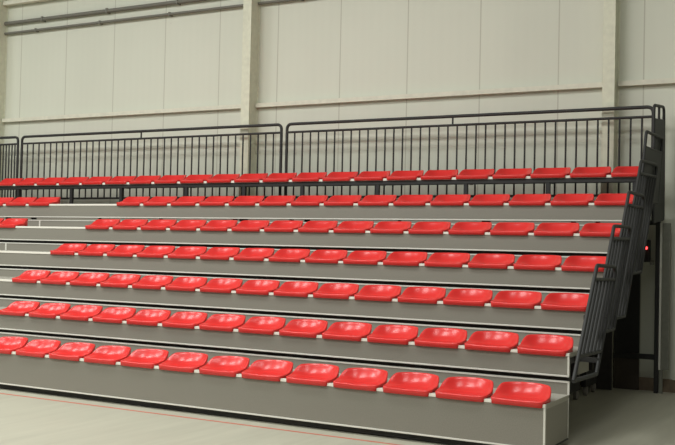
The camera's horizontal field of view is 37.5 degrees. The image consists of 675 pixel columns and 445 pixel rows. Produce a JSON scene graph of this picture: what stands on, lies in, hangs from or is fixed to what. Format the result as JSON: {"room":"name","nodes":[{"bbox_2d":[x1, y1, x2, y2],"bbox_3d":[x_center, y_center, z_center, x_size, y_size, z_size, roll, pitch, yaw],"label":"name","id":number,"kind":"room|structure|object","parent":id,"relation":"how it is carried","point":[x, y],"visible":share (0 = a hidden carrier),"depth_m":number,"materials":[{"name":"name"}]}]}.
{"room":"indoor sports hall","nodes":[
{"label":"indoor sports hall","id":0,"kind":"room"},
{"bbox_2d":[0,385,674,444],"bbox_3d":[-5.895,1.679,6.569,32.000,0.101,18.750,1,-2,29],"label":"floor","id":1,"kind":"structure","parent":0,"point":[616,416],"depth_m":8.86,"materials":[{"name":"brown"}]},
{"bbox_2d":[0,332,569,444],"bbox_3d":[-3.996,1.516,11.189,13.203,0.515,0.665,1,-2,29],"label":"tier","id":2,"kind":"object","parent":1,"relation":"on","point":[431,418],"visible":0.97,"depth_m":8.84,"materials":[{"name":"beige"}]},
{"bbox_2d":[0,337,27,353],"bbox_3d":[-3.547,1.322,10.738,0.456,0.147,0.352,1,-2,29],"label":"seat","id":3,"kind":"object","parent":2,"relation":"on","point":[8,345],"visible":0.94,"depth_m":10.83,"materials":[{"name":"red plastic"}]},
{"bbox_2d":[16,339,60,357],"bbox_3d":[-3.128,1.325,10.504,0.456,0.147,0.352,1,-2,29],"label":"seat","id":4,"kind":"object","parent":2,"relation":"on","point":[40,347],"visible":0.96,"depth_m":10.56,"materials":[{"name":"red plastic"}]},
{"bbox_2d":[49,342,94,360],"bbox_3d":[-2.709,1.329,10.269,0.456,0.147,0.352,1,-2,29],"label":"seat","id":5,"kind":"object","parent":2,"relation":"on","point":[72,351],"visible":0.97,"depth_m":10.33,"materials":[{"name":"red plastic"}]},
{"bbox_2d":[84,345,130,364],"bbox_3d":[-2.290,1.333,10.035,0.456,0.147,0.352,1,-2,29],"label":"seat","id":6,"kind":"object","parent":2,"relation":"on","point":[111,354],"visible":0.99,"depth_m":10.09,"materials":[{"name":"red plastic"}]},
{"bbox_2d":[120,349,168,368],"bbox_3d":[-1.871,1.336,9.801,0.456,0.147,0.352,1,-2,29],"label":"seat","id":7,"kind":"object","parent":2,"relation":"on","point":[141,358],"visible":0.98,"depth_m":9.85,"materials":[{"name":"red plastic"}]},
{"bbox_2d":[159,352,207,372],"bbox_3d":[-1.452,1.340,9.567,0.456,0.147,0.352,1,-2,29],"label":"seat","id":8,"kind":"object","parent":2,"relation":"on","point":[188,362],"visible":0.98,"depth_m":9.62,"materials":[{"name":"red plastic"}]},
{"bbox_2d":[199,356,249,376],"bbox_3d":[-1.034,1.344,9.332,0.456,0.147,0.352,1,-2,29],"label":"seat","id":9,"kind":"object","parent":2,"relation":"on","point":[229,366],"visible":0.97,"depth_m":9.38,"materials":[{"name":"red plastic"}]},
{"bbox_2d":[241,359,292,381],"bbox_3d":[-0.615,1.347,9.098,0.456,0.147,0.352,1,-2,29],"label":"seat","id":10,"kind":"object","parent":2,"relation":"on","point":[268,370],"visible":0.98,"depth_m":9.14,"materials":[{"name":"red plastic"}]},
{"bbox_2d":[286,363,338,385],"bbox_3d":[-0.196,1.351,8.864,0.456,0.147,0.352,1,-2,29],"label":"seat","id":11,"kind":"object","parent":2,"relation":"on","point":[310,373],"visible":0.98,"depth_m":8.91,"materials":[{"name":"red plastic"}]},
{"bbox_2d":[333,368,387,390],"bbox_3d":[0.223,1.355,8.630,0.456,0.147,0.352,1,-2,29],"label":"seat","id":12,"kind":"object","parent":2,"relation":"on","point":[367,379],"visible":0.98,"depth_m":8.67,"materials":[{"name":"red plastic"}]},
{"bbox_2d":[383,372,438,396],"bbox_3d":[0.642,1.359,8.396,0.456,0.147,0.352,1,-2,29],"label":"seat","id":13,"kind":"object","parent":2,"relation":"on","point":[406,383],"visible":0.99,"depth_m":8.43,"materials":[{"name":"red plastic"}]},
{"bbox_2d":[435,377,493,401],"bbox_3d":[1.061,1.362,8.161,0.456,0.147,0.352,1,-2,29],"label":"seat","id":14,"kind":"object","parent":2,"relation":"on","point":[474,389],"visible":0.99,"depth_m":8.20,"materials":[{"name":"red plastic"}]},
{"bbox_2d":[491,382,550,407],"bbox_3d":[1.480,1.366,7.927,0.456,0.147,0.352,1,-2,29],"label":"seat","id":15,"kind":"object","parent":2,"relation":"on","point":[524,394],"visible":1,"depth_m":7.96,"materials":[{"name":"red plastic"}]},
{"bbox_2d":[0,298,588,380],"bbox_3d":[-3.669,1.370,11.772,13.203,0.868,0.735,1,-2,29],"label":"tier","id":16,"kind":"object","parent":1,"relation":"on","point":[516,364],"visible":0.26,"depth_m":9.55,"materials":[{"name":"beige metal"}]},
{"bbox_2d":[0,301,39,315],"bbox_3d":[-3.657,0.995,11.532,0.456,0.147,0.352,1,-2,29],"label":"seat","id":17,"kind":"object","parent":16,"relation":"on","point":[17,308],"visible":0.97,"depth_m":11.60,"materials":[{"name":"red plastic"}]},
{"bbox_2d":[29,303,70,318],"bbox_3d":[-3.238,0.998,11.298,0.456,0.147,0.352,1,-2,29],"label":"seat","id":18,"kind":"object","parent":16,"relation":"on","point":[47,310],"visible":0.98,"depth_m":11.37,"materials":[{"name":"red plastic"}]},
{"bbox_2d":[60,305,102,320],"bbox_3d":[-2.819,1.002,11.064,0.456,0.147,0.352,1,-2,29],"label":"seat","id":19,"kind":"object","parent":16,"relation":"on","point":[78,312],"visible":0.97,"depth_m":11.13,"materials":[{"name":"red plastic"}]},
{"bbox_2d":[92,307,135,322],"bbox_3d":[-2.400,1.006,10.829,0.456,0.147,0.352,1,-2,29],"label":"seat","id":20,"kind":"object","parent":16,"relation":"on","point":[110,314],"visible":0.98,"depth_m":10.89,"materials":[{"name":"red plastic"}]},
{"bbox_2d":[126,309,170,325],"bbox_3d":[-1.981,1.010,10.595,0.456,0.147,0.352,1,-2,29],"label":"seat","id":21,"kind":"object","parent":16,"relation":"on","point":[148,317],"visible":1,"depth_m":10.66,"materials":[{"name":"red plastic"}]},
{"bbox_2d":[162,312,207,328],"bbox_3d":[-1.562,1.013,10.361,0.456,0.147,0.352,1,-2,29],"label":"seat","id":22,"kind":"object","parent":16,"relation":"on","point":[188,320],"visible":0.98,"depth_m":10.42,"materials":[{"name":"red plastic"}]},
{"bbox_2d":[199,314,245,331],"bbox_3d":[-1.143,1.017,10.127,0.456,0.147,0.352,1,-2,29],"label":"seat","id":23,"kind":"object","parent":16,"relation":"on","point":[216,322],"visible":0.96,"depth_m":10.18,"materials":[{"name":"red plastic"}]},
{"bbox_2d":[238,316,285,334],"bbox_3d":[-0.724,1.021,9.893,0.456,0.147,0.352,1,-2,29],"label":"seat","id":24,"kind":"object","parent":16,"relation":"on","point":[267,325],"visible":0.99,"depth_m":9.95,"materials":[{"name":"red plastic"}]},
{"bbox_2d":[279,319,327,337],"bbox_3d":[-0.305,1.024,9.658,0.456,0.147,0.352,1,-2,29],"label":"seat","id":25,"kind":"object","parent":16,"relation":"on","point":[309,328],"visible":0.98,"depth_m":9.71,"materials":[{"name":"red plastic"}]},
{"bbox_2d":[322,322,371,340],"bbox_3d":[0.114,1.028,9.424,0.456,0.147,0.352,1,-2,29],"label":"seat","id":26,"kind":"object","parent":16,"relation":"on","point":[349,331],"visible":0.98,"depth_m":9.47,"materials":[{"name":"red plastic"}]},
{"bbox_2d":[367,325,417,344],"bbox_3d":[0.532,1.032,9.190,0.456,0.147,0.352,1,-2,29],"label":"seat","id":27,"kind":"object","parent":16,"relation":"on","point":[389,334],"visible":0.99,"depth_m":9.23,"materials":[{"name":"red plastic"}]},
{"bbox_2d":[414,328,466,348],"bbox_3d":[0.951,1.036,8.956,0.456,0.147,0.352,1,-2,29],"label":"seat","id":28,"kind":"object","parent":16,"relation":"on","point":[429,337],"visible":1,"depth_m":9.00,"materials":[{"name":"red plastic"}]},
{"bbox_2d":[464,331,518,352],"bbox_3d":[1.370,1.039,8.721,0.456,0.147,0.352,1,-2,29],"label":"seat","id":29,"kind":"object","parent":16,"relation":"on","point":[496,341],"visible":1,"depth_m":8.76,"materials":[{"name":"red plastic"}]},
{"bbox_2d":[517,334,573,356],"bbox_3d":[1.789,1.043,8.487,0.456,0.147,0.352,1,-2,29],"label":"seat","id":30,"kind":"object","parent":16,"relation":"on","point":[536,344],"visible":1,"depth_m":8.53,"materials":[{"name":"red plastic"}]},
{"bbox_2d":[571,264,616,382],"bbox_3d":[2.056,0.804,8.254,0.213,0.932,1.294,1,-2,29],"label":"guard rail","id":31,"kind":"object","parent":16,"relation":"attached to","point":[596,317],"visible":1,"depth_m":8.21,"materials":[{"name":"black metal"}]},
{"bbox_2d":[0,268,588,333],"bbox_3d":[-3.358,1.218,12.325,13.203,1.211,0.735,1,-2,29],"label":"tier","id":32,"kind":"object","parent":1,"relation":"on","point":[538,319],"visible":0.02,"depth_m":10.25,"materials":[{"name":"beige metal"}]},
{"bbox_2d":[12,270,50,282],"bbox_3d":[-3.762,0.668,12.323,0.456,0.147,0.352,1,-2,29],"label":"seat","id":33,"kind":"object","parent":32,"relation":"on","point":[29,276],"visible":0.94,"depth_m":12.40,"materials":[{"name":"red plastic"}]},
{"bbox_2d":[40,271,79,284],"bbox_3d":[-3.343,0.672,12.089,0.456,0.147,0.352,1,-2,29],"label":"seat","id":34,"kind":"object","parent":32,"relation":"on","point":[58,277],"visible":0.98,"depth_m":12.17,"materials":[{"name":"red plastic"}]},
{"bbox_2d":[69,273,109,285],"bbox_3d":[-2.924,0.675,11.855,0.456,0.147,0.352,1,-2,29],"label":"seat","id":35,"kind":"object","parent":32,"relation":"on","point":[85,279],"visible":0.96,"depth_m":11.93,"materials":[{"name":"red plastic"}]},
{"bbox_2d":[100,274,140,287],"bbox_3d":[-2.505,0.679,11.621,0.456,0.147,0.352,1,-2,29],"label":"seat","id":36,"kind":"object","parent":32,"relation":"on","point":[116,280],"visible":0.98,"depth_m":11.70,"materials":[{"name":"red plastic"}]},
{"bbox_2d":[132,275,173,289],"bbox_3d":[-2.086,0.683,11.387,0.456,0.147,0.352,1,-2,29],"label":"seat","id":37,"kind":"object","parent":32,"relation":"on","point":[156,282],"visible":0.98,"depth_m":11.46,"materials":[{"name":"red plastic"}]},
{"bbox_2d":[165,277,206,290],"bbox_3d":[-1.667,0.686,11.152,0.456,0.147,0.352,1,-2,29],"label":"seat","id":38,"kind":"object","parent":32,"relation":"on","point":[180,283],"visible":0.96,"depth_m":11.22,"materials":[{"name":"red plastic"}]},
{"bbox_2d":[200,278,242,292],"bbox_3d":[-1.248,0.690,10.918,0.456,0.147,0.352,1,-2,29],"label":"seat","id":39,"kind":"object","parent":32,"relation":"on","point":[216,285],"visible":0.94,"depth_m":10.99,"materials":[{"name":"red plastic"}]},
{"bbox_2d":[236,280,279,294],"bbox_3d":[-0.829,0.694,10.684,0.456,0.147,0.352,1,-2,29],"label":"seat","id":40,"kind":"object","parent":32,"relation":"on","point":[255,287],"visible":0.99,"depth_m":10.75,"materials":[{"name":"red plastic"}]},
{"bbox_2d":[273,281,318,296],"bbox_3d":[-0.410,0.698,10.450,0.456,0.147,0.352,1,-2,29],"label":"seat","id":41,"kind":"object","parent":32,"relation":"on","point":[290,288],"visible":0.94,"depth_m":10.51,"materials":[{"name":"red plastic"}]},
{"bbox_2d":[313,283,358,298],"bbox_3d":[0.009,0.701,10.216,0.456,0.147,0.352,1,-2,29],"label":"seat","id":42,"kind":"object","parent":32,"relation":"on","point":[327,290],"visible":0.99,"depth_m":10.28,"materials":[{"name":"red plastic"}]},
{"bbox_2d":[354,285,400,301],"bbox_3d":[0.428,0.705,9.981,0.456,0.147,0.352,1,-2,29],"label":"seat","id":43,"kind":"object","parent":32,"relation":"on","point":[368,292],"visible":0.98,"depth_m":10.04,"materials":[{"name":"red plastic"}]},
{"bbox_2d":[397,287,445,303],"bbox_3d":[0.847,0.709,9.747,0.456,0.147,0.352,1,-2,29],"label":"seat","id":44,"kind":"object","parent":32,"relation":"on","point":[428,295],"visible":0.96,"depth_m":9.80,"materials":[{"name":"red plastic"}]},
{"bbox_2d":[443,288,492,305],"bbox_3d":[1.266,0.712,9.513,0.456,0.147,0.352,1,-2,29],"label":"seat","id":45,"kind":"object","parent":32,"relation":"on","point":[467,297],"visible":0.98,"depth_m":9.56,"materials":[{"name":"red plastic"}]},
{"bbox_2d":[491,291,541,308],"bbox_3d":[1.685,0.716,9.279,0.456,0.147,0.352,1,-2,29],"label":"seat","id":46,"kind":"object","parent":32,"relation":"on","point":[506,299],"visible":1,"depth_m":9.32,"materials":[{"name":"red plastic"}]},
{"bbox_2d":[541,293,588,311],"bbox_3d":[2.104,0.720,9.044,0.456,0.147,0.352,1,-2,29],"label":"seat","id":47,"kind":"object","parent":32,"relation":"on","point":[553,301],"visible":0.88,"depth_m":9.11,"materials":[{"name":"red plastic"}]},
{"bbox_2d":[603,224,631,332],"bbox_3d":[2.389,0.491,8.881,0.178,0.968,1.262,1,-2,29],"label":"guard rail","id":48,"kind":"object","parent":32,"relation":"attached to","point":[618,247],"visible":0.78,"depth_m":8.93,"materials":[{"name":"black metal"}]},
{"bbox_2d":[0,242,602,292],"bbox_3d":[-3.048,1.067,12.878,13.203,1.554,0.735,1,-2,29],"label":"tier","id":49,"kind":"object","parent":1,"relation":"on","point":[37,256],"visible":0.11,"depth_m":10.99,"materials":[{"name":"beige metal"}]},
{"bbox_2d":[78,244,115,255],"bbox_3d":[-3.032,0.348,12.648,0.456,0.147,0.352,1,-2,29],"label":"seat","id":50,"kind":"object","parent":49,"relation":"on","point":[94,249],"visible":0.97,"depth_m":12.73,"materials":[{"name":"red plastic"}]},
{"bbox_2d":[107,245,144,256],"bbox_3d":[-2.613,0.352,12.414,0.456,0.147,0.352,1,-2,29],"label":"seat","id":51,"kind":"object","parent":49,"relation":"on","point":[121,250],"visible":0.94,"depth_m":12.49,"materials":[{"name":"red plastic"}]},
{"bbox_2d":[136,246,174,257],"bbox_3d":[-2.194,0.356,12.180,0.456,0.147,0.352,1,-2,29],"label":"seat","id":52,"kind":"object","parent":49,"relation":"on","point":[150,251],"visible":0.95,"depth_m":12.26,"materials":[{"name":"red plastic"}]},
{"bbox_2d":[167,246,206,258],"bbox_3d":[-1.775,0.360,11.946,0.456,0.147,0.352,1,-2,29],"label":"seat","id":53,"kind":"object","parent":49,"relation":"on","point":[183,252],"visible":0.96,"depth_m":12.03,"materials":[{"name":"red plastic"}]},
{"bbox_2d":[200,247,239,259],"bbox_3d":[-1.356,0.363,11.711,0.456,0.147,0.352,1,-2,29],"label":"seat","id":54,"kind":"object","parent":49,"relation":"on","point":[215,253],"visible":0.98,"depth_m":11.79,"materials":[{"name":"red plastic"}]},
{"bbox_2d":[233,248,274,260],"bbox_3d":[-0.937,0.367,11.477,0.456,0.147,0.352,1,-2,29],"label":"seat","id":55,"kind":"object","parent":49,"relation":"on","point":[247,254],"visible":0.94,"depth_m":11.55,"materials":[{"name":"red plastic"}]},
{"bbox_2d":[268,249,309,261],"bbox_3d":[-0.518,0.371,11.243,0.456,0.147,0.352,1,-2,29],"label":"seat","id":56,"kind":"object","parent":49,"relation":"on","point":[282,255],"visible":0.97,"depth_m":11.31,"materials":[{"name":"red plastic"}]},
{"bbox_2d":[305,250,347,263],"bbox_3d":[-0.099,0.374,11.009,0.456,0.147,0.352,1,-2,29],"label":"seat","id":57,"kind":"object","parent":49,"relation":"on","point":[318,256],"visible":0.98,"depth_m":11.08,"materials":[{"name":"red plastic"}]},
{"bbox_2d":[343,251,386,264],"bbox_3d":[0.320,0.378,10.775,0.456,0.147,0.352,1,-2,29],"label":"seat","id":58,"kind":"object","parent":49,"relation":"on","point":[356,257],"visible":0.98,"depth_m":10.84,"materials":[{"name":"red plastic"}]},
{"bbox_2d":[383,252,427,265],"bbox_3d":[0.739,0.382,10.540,0.456,0.147,0.352,1,-2,29],"label":"seat","id":59,"kind":"object","parent":49,"relation":"on","point":[395,258],"visible":0.94,"depth_m":10.60,"materials":[{"name":"red plastic"}]},
{"bbox_2d":[424,253,469,266],"bbox_3d":[1.158,0.386,10.306,0.456,0.147,0.352,1,-2,29],"label":"seat","id":60,"kind":"object","parent":49,"relation":"on","point":[436,259],"visible":1,"depth_m":10.36,"materials":[{"name":"red plastic"}]},
{"bbox_2d":[468,254,514,268],"bbox_3d":[1.577,0.389,10.072,0.456,0.147,0.352,1,-2,29],"label":"seat","id":61,"kind":"object","parent":49,"relation":"on","point":[494,261],"visible":0.98,"depth_m":10.13,"materials":[{"name":"red plastic"}]},
{"bbox_2d":[513,255,561,269],"bbox_3d":[1.996,0.393,9.838,0.456,0.147,0.352,1,-2,29],"label":"seat","id":62,"kind":"object","parent":49,"relation":"on","point":[526,262],"visible":1,"depth_m":9.89,"materials":[{"name":"red plastic"}]},
{"bbox_2d":[561,256,605,271],"bbox_3d":[2.415,0.397,9.603,0.456,0.147,0.352,1,-2,29],"label":"seat","id":63,"kind":"object","parent":49,"relation":"on","point":[572,263],"visible":0.7,"depth_m":9.68,"materials":[{"name":"red plastic"}]},
{"bbox_2d":[617,191,644,318],"bbox_3d":[2.686,0.295,9.444,0.143,1.211,1.461,1,-2,29],"label":"guard rail","id":64,"kind":"object","parent":49,"relation":"attached to","point":[632,214],"visible":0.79,"depth_m":9.53,"materials":[{"name":"black metal"}]},
{"bbox_2d":[0,219,609,401],"bbox_3d":[-2.737,0.915,13.431,13.203,1.897,0.735,1,-2,29],"label":"tier","id":65,"kind":"object","parent":1,"relation":"on","point":[37,231],"visible":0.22,"depth_m":11.62,"materials":[{"name":"beige metal"}]},
{"bbox_2d":[200,220,237,230],"bbox_3d":[-1.465,0.036,12.505,0.456,0.147,0.352,1,-2,29],"label":"seat","id":66,"kind":"object","parent":65,"relation":"on","point":[213,225],"visible":0.97,"depth_m":12.58,"materials":[{"name":"red plastic"}]},
{"bbox_2d":[231,220,269,231],"bbox_3d":[-1.046,0.040,12.271,0.456,0.147,0.352,1,-2,29],"label":"seat","id":67,"kind":"object","parent":65,"relation":"on","point":[245,225],"visible":0.92,"depth_m":12.35,"materials":[{"name":"red plastic"}]},
{"bbox_2d":[264,220,302,231],"bbox_3d":[-0.627,0.044,12.037,0.456,0.147,0.352,1,-2,29],"label":"seat","id":68,"kind":"object","parent":65,"relation":"on","point":[279,225],"visible":0.94,"depth_m":12.11,"materials":[{"name":"red plastic"}]},
{"bbox_2d":[298,221,337,232],"bbox_3d":[-0.208,0.048,11.803,0.456,0.147,0.352,1,-2,29],"label":"seat","id":69,"kind":"object","parent":65,"relation":"on","point":[310,226],"visible":0.98,"depth_m":11.88,"materials":[{"name":"red plastic"}]},
{"bbox_2d":[333,221,373,232],"bbox_3d":[0.211,0.051,11.568,0.456,0.147,0.352,1,-2,29],"label":"seat","id":70,"kind":"object","parent":65,"relation":"on","point":[345,226],"visible":0.97,"depth_m":11.63,"materials":[{"name":"red plastic"}]},
{"bbox_2d":[370,221,411,233],"bbox_3d":[0.630,0.055,11.334,0.456,0.147,0.352,1,-2,29],"label":"seat","id":71,"kind":"object","parent":65,"relation":"on","point":[391,227],"visible":0.95,"depth_m":11.40,"materials":[{"name":"red plastic"}]},
{"bbox_2d":[408,222,450,233],"bbox_3d":[1.049,0.059,11.100,0.456,0.147,0.352,1,-2,29],"label":"seat","id":72,"kind":"object","parent":65,"relation":"on","point":[419,227],"visible":0.97,"depth_m":11.16,"materials":[{"name":"red plastic"}]},
{"bbox_2d":[448,222,491,234],"bbox_3d":[1.468,0.062,10.866,0.456,0.147,0.352,1,-2,29],"label":"seat","id":73,"kind":"object","parent":65,"relation":"on","point":[460,228],"visible":0.97,"depth_m":10.92,"materials":[{"name":"red plastic"}]},
{"bbox_2d":[490,222,534,235],"bbox_3d":[1.887,0.066,10.632,0.456,0.147,0.352,1,-2,29],"label":"seat","id":74,"kind":"object","parent":65,"relation":"on","point":[501,228],"visible":0.98,"depth_m":10.69,"materials":[{"name":"red plastic"}]},
{"bbox_2d":[533,223,579,235],"bbox_3d":[2.306,0.070,10.397,0.456,0.147,0.352,1,-2,29],"label":"seat","id":75,"kind":"object","parent":65,"relation":"on","point":[543,229],"visible":1,"depth_m":10.45,"materials":[{"name":"red plastic"}]},
{"bbox_2d":[579,223,620,236],"bbox_3d":[2.724,0.073,10.163,0.456,0.147,0.352,1,-2,29],"label":"seat","id":76,"kind":"object","parent":65,"relation":"on","point":[589,229],"visible":0.8,"depth_m":10.25,"materials":[{"name":"red plastic"}]},
{"bbox_2d":[0,203,624,395],"bbox_3d":[-2.346,0.824,14.130,13.202,2.130,1.072,1,-2,29],"label":"tier","id":77,"kind":"object","parent":1,"relation":"on","point":[590,213],"visible":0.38,"depth_m":12.05,"materials":[{"name":"beige metal"}]},
{"bbox_2d":[0,136,18,198],"bbox_3d":[-6.417,-0.851,17.009,2.698,1.176,0.080,1,-2,29],"label":"guard rail","id":78,"kind":"object","parent":77,"relation":"on","point":[16,152],"visible":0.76,"depth_m":16.45,"materials":[{"name":"black metal"}]},
{"bbox_2d":[20,123,282,198],"bbox_3d":[-2.993,-0.820,15.095,5.123,1.176,0.080,1,-2,29],"label":"guard rail","id":79,"kind":"object","parent":77,"relation":"on","point":[272,124],"visible":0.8,"depth_m":15.04,"materials":[{"name":"black metal"}]},
{"bbox_2d":[291,195,327,205],"bbox_3d":[-0.331,-0.279,12.604,0.456,0.147,0.352,1,-2,29],"label":"seat","id":80,"kind":"object","parent":77,"relation":"on","point":[304,200],"visible":0.98,"depth_m":12.68,"materials":[{"name":"red plastic"}]},
{"bbox_2d":[0,175,636,203],"bbox_3d":[-2.204,-0.408,14.389,13.180,0.352,0.263,1,-2,29],"label":"frame","id":81,"kind":"object","parent":77,"relation":"on","point":[608,179],"visible":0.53,"depth_m":13.06,"materials":[{"name":"black metal"}]},
{"bbox_2d":[420,169,457,179],"bbox_3d":[1.298,-0.599,12.459,0.456,0.147,0.352,1,-2,29],"label":"seat","id":82,"kind":"object","parent":81,"relation":"on","point":[430,174],"visible":1,"depth_m":12.51,"materials":[{"name":"red plastic"}]},
{"bbox_2d":[456,169,494,178],"bbox_3d":[1.711,-0.595,12.228,0.456,0.147,0.352,1,-2,29],"label":"seat","id":83,"kind":"object","parent":81,"relation":"on","point":[466,173],"visible":0.99,"depth_m":12.26,"materials":[{"name":"red plastic"}]},
{"bbox_2d":[492,168,531,178],"bbox_3d":[2.123,-0.592,11.998,0.456,0.147,0.352,1,-2,29],"label":"seat","id":84,"kind":"object","parent":81,"relation":"on","point":[519,172],"visible":0.97,"depth_m":12.04,"materials":[{"name":"red plastic"}]},
{"bbox_2d":[530,167,570,177],"bbox_3d":[2.536,-0.588,11.767,0.456,0.147,0.352,1,-2,29],"label":"seat","id":85,"kind":"object","parent":81,"relation":"on","point":[539,172],"visible":1,"depth_m":11.79,"materials":[{"name":"red plastic"}]},
{"bbox_2d":[570,166,610,177],"bbox_3d":[2.948,-0.585,11.537,0.456,0.147,0.352,1,-2,29],"label":"seat","id":86,"kind":"object","parent":81,"relation":"on","point":[578,172],"visible":0.96,"depth_m":11.57,"materials":[{"name":"red plastic"}]},
{"bbox_2d":[323,195,361,205],"bbox_3d":[0.088,-0.276,12.370,0.456,0.147,0.352,1,-2,29],"label":"seat","id":87,"kind":"object","parent":77,"relation":"on","point":[336,200],"visible":0.94,"depth_m":12.44,"materials":[{"name":"red plastic"}]},
{"bbox_2d":[358,195,396,205],"bbox_3d":[0.507,-0.272,12.136,0.456,0.147,0.352,1,-2,29],"label":"seat","id":88,"kind":"object","parent":77,"relation":"on","point":[369,200],"visible":0.96,"depth_m":12.20,"materials":[{"name":"red plastic"}]},
{"bbox_2d":[393,195,432,205],"bbox_3d":[0.926,-0.268,11.902,0.456,0.147,0.352,1,-2,29],"label":"seat","id":89,"kind":"object","parent":77,"relation":"on","point":[403,200],"visible":0.99,"depth_m":11.96,"materials":[{"name":"red plastic"}]},
{"bbox_2d":[430,194,470,205],"bbox_3d":[1.345,-0.265,11.667,0.456,0.147,0.352,1,-2,29],"label":"seat","id":90,"kind":"object","parent":77,"relation":"on","point":[460,199],"visible":0.99,"depth_m":11.71,"materials":[{"name":"red plastic"}]},
{"bbox_2d":[284,105,652,197],"bbox_3d":[1.452,-0.781,12.610,5.038,1.176,0.080,1,-2,29],"label":"guard rail","id":91,"kind":"object","parent":77,"relation":"on","point":[643,106],"visible":0.7,"depth_m":12.51,"materials":[{"name":"black metal"}]},
{"bbox_2d":[468,194,509,205],"bbox_3d":[1.764,-0.261,11.433,0.456,0.147,0.352,1,-2,29],"label":"seat","id":92,"kind":"object","parent":77,"relation":"on","point":[479,199],"visible":0.98,"depth_m":11.48,"materials":[{"name":"red plastic"}]},
{"bbox_2d":[508,194,550,205],"bbox_3d":[2.183,-0.257,11.199,0.456,0.147,0.352,1,-2,29],"label":"seat","id":93,"kind":"object","parent":77,"relation":"on","point":[518,199],"visible":0.97,"depth_m":11.22,"materials":[{"name":"red plastic"}]},
{"bbox_2d":[550,194,593,205],"bbox_3d":[2.602,-0.253,10.965,0.456,0.147,0.352,1,-2,29],"label":"seat","id":94,"kind":"object","parent":77,"relation":"on","point":[559,199],"visible":0.98,"depth_m":11.00,"materials":[{"name":"red plastic"}]},
{"bbox_2d":[594,193,633,204],"bbox_3d":[3.021,-0.250,10.730,0.456,0.147,0.352,1,-2,29],"label":"seat","id":95,"kind":"object","parent":77,"relation":"on","point":[604,198],"visible":0.73,"depth_m":10.83,"materials":[{"name":"red plastic"}]},
{"bbox_2d":[632,159,657,274],"bbox_3d":[3.044,-0.063,10.116,0.108,1.202,1.524,1,-2,29],"label":"guard rail","id":96,"kind":"object","parent":77,"relation":"attached to","point":[645,182],"visible":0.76,"depth_m":10.21,"materials":[{"name":"black metal"}]},
{"bbox_2d":[641,130,663,203],"bbox_3d":[3.365,-0.589,10.717,0.073,0.782,1.099,1,-2,29],"label":"guard rail","id":97,"kind":"object","parent":77,"relation":"attached to","point":[649,154],"visible":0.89,"depth_m":10.78,"materials":[{"name":"black metal"}]},
{"bbox_2d":[651,104,664,222],"bbox_3d":[3.615,-0.664,11.200,0.038,1.364,0.612,1,-2,29],"label":"guard rail","id":98,"kind":"object","parent":77,"relation":"attached to","point":[658,125],"visible":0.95,"depth_m":11.21,"materials":[{"name":"black metal"}]},
{"bbox_2d":[613,274,640,389],"bbox_3d":[3.418,0.976,11.729,0.290,1.970,0.050,1,-2,29],"label":"board","id":99,"kind":"object","parent":1,"relation":"on","point":[627,330],"visible":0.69,"depth_m":11.70,"materials":[{"name":"black metal"}]},
{"bbox_2d":[632,220,670,393],"bbox_3d":[3.623,0.967,11.482,0.408,1.985,0.080,1,-2,29],"label":"support","id":100,"kind":"object","parent":1,"relation":"on","point":[660,356],"visible":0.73,"depth_m":11.41,"materials":[{"name":"black metal"}]},
{"bbox_2d":[3,0,674,378],"bbox_3d":[-1.314,-2.325,14.699,32.000,8.500,0.250,1,-2,29],"label":"wall","id":101,"kind":"structure","parent":0,"point":[309,49],"depth_m":13.74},
{"bbox_2d":[0,0,8,196],"bbox_3d":[-5.784,-2.371,16.923,0.145,8.500,0.230,1,-2,29],"label":"wall column","id":102,"kind":"structure","parent":101,"relation":"attached to","point":[3,9],"depth_m":16.94,"materials":[{"name":"beige metal"}]},
{"bbox_2d":[4,0,206,25],"bbox_3d":[-3.423,-3.370,15.722,5.135,0.076,0.088,1,-2,29],"label":"conduit pipe","id":103,"kind":"object","parent":101,"relation":"attached to","point":[178,2],"visible":1,"depth_m":15.88,"materials":[{"name":"grey metal"}]},
{"bbox_2d":[2,104,240,122],"bbox_3d":[-3.497,-1.714,15.713,5.040,0.060,0.070,1,-2,29],"label":"trim","id":104,"kind":"structure","parent":101,"relation":"attached to","point":[237,106],"depth_m":15.57,"materials":[{"name":"paint"}]},
{"bbox_2d":[4,4,242,34],"bbox_3d":[-3.466,-3.198,15.745,5.040,0.056,0.078,1,-2,29],"label":"conduit pipe","id":105,"kind":"object","parent":101,"relation":"attached to","point":[170,14],"visible":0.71,"depth_m":15.63,"materials":[{"name":"grey metal"}]},
{"bbox_2d":[239,0,260,195],"bbox_3d":[-1.259,-2.331,14.393,0.145,8.500,0.230,1,-2,29],"label":"wall column","id":106,"kind":"structure","parent":101,"relation":"attached to","point":[250,41],"depth_m":14.31,"materials":[{"name":"beige metal"}]},
{"bbox_2d":[255,82,601,107],"bbox_3d":[1.031,-1.674,13.182,5.045,0.060,0.070,1,-2,29],"label":"trim","id":107,"kind":"structure","parent":101,"relation":"attached to","point":[597,84],"depth_m":13.00,"materials":[{"name":"paint"}]},
{"bbox_2d":[601,0,620,387],"bbox_3d":[3.271,-2.291,11.861,0.145,8.500,0.230,1,-2,29],"label":"wall column","id":108,"kind":"structure","parent":101,"relation":"attached to","point":[611,14],"depth_m":11.76,"materials":[{"name":"beige paint"}]},
{"bbox_2d":[618,78,674,86],"bbox_3d":[3.652,-1.651,11.716,0.670,0.060,0.070,1,-2,29],"label":"trim","id":109,"kind":"structure","parent":101,"relation":"attached to","point":[663,80],"depth_m":11.69,"materials":[{"name":"paint"}]},
{"bbox_2d":[639,377,674,392],"bbox_3d":[-1.475,1.843,14.477,32.000,0.150,0.030,1,-2,29],"label":"baseboard","id":110,"kind":"structure","parent":101,"relation":"attached to","point":[645,383],"depth_m":11.58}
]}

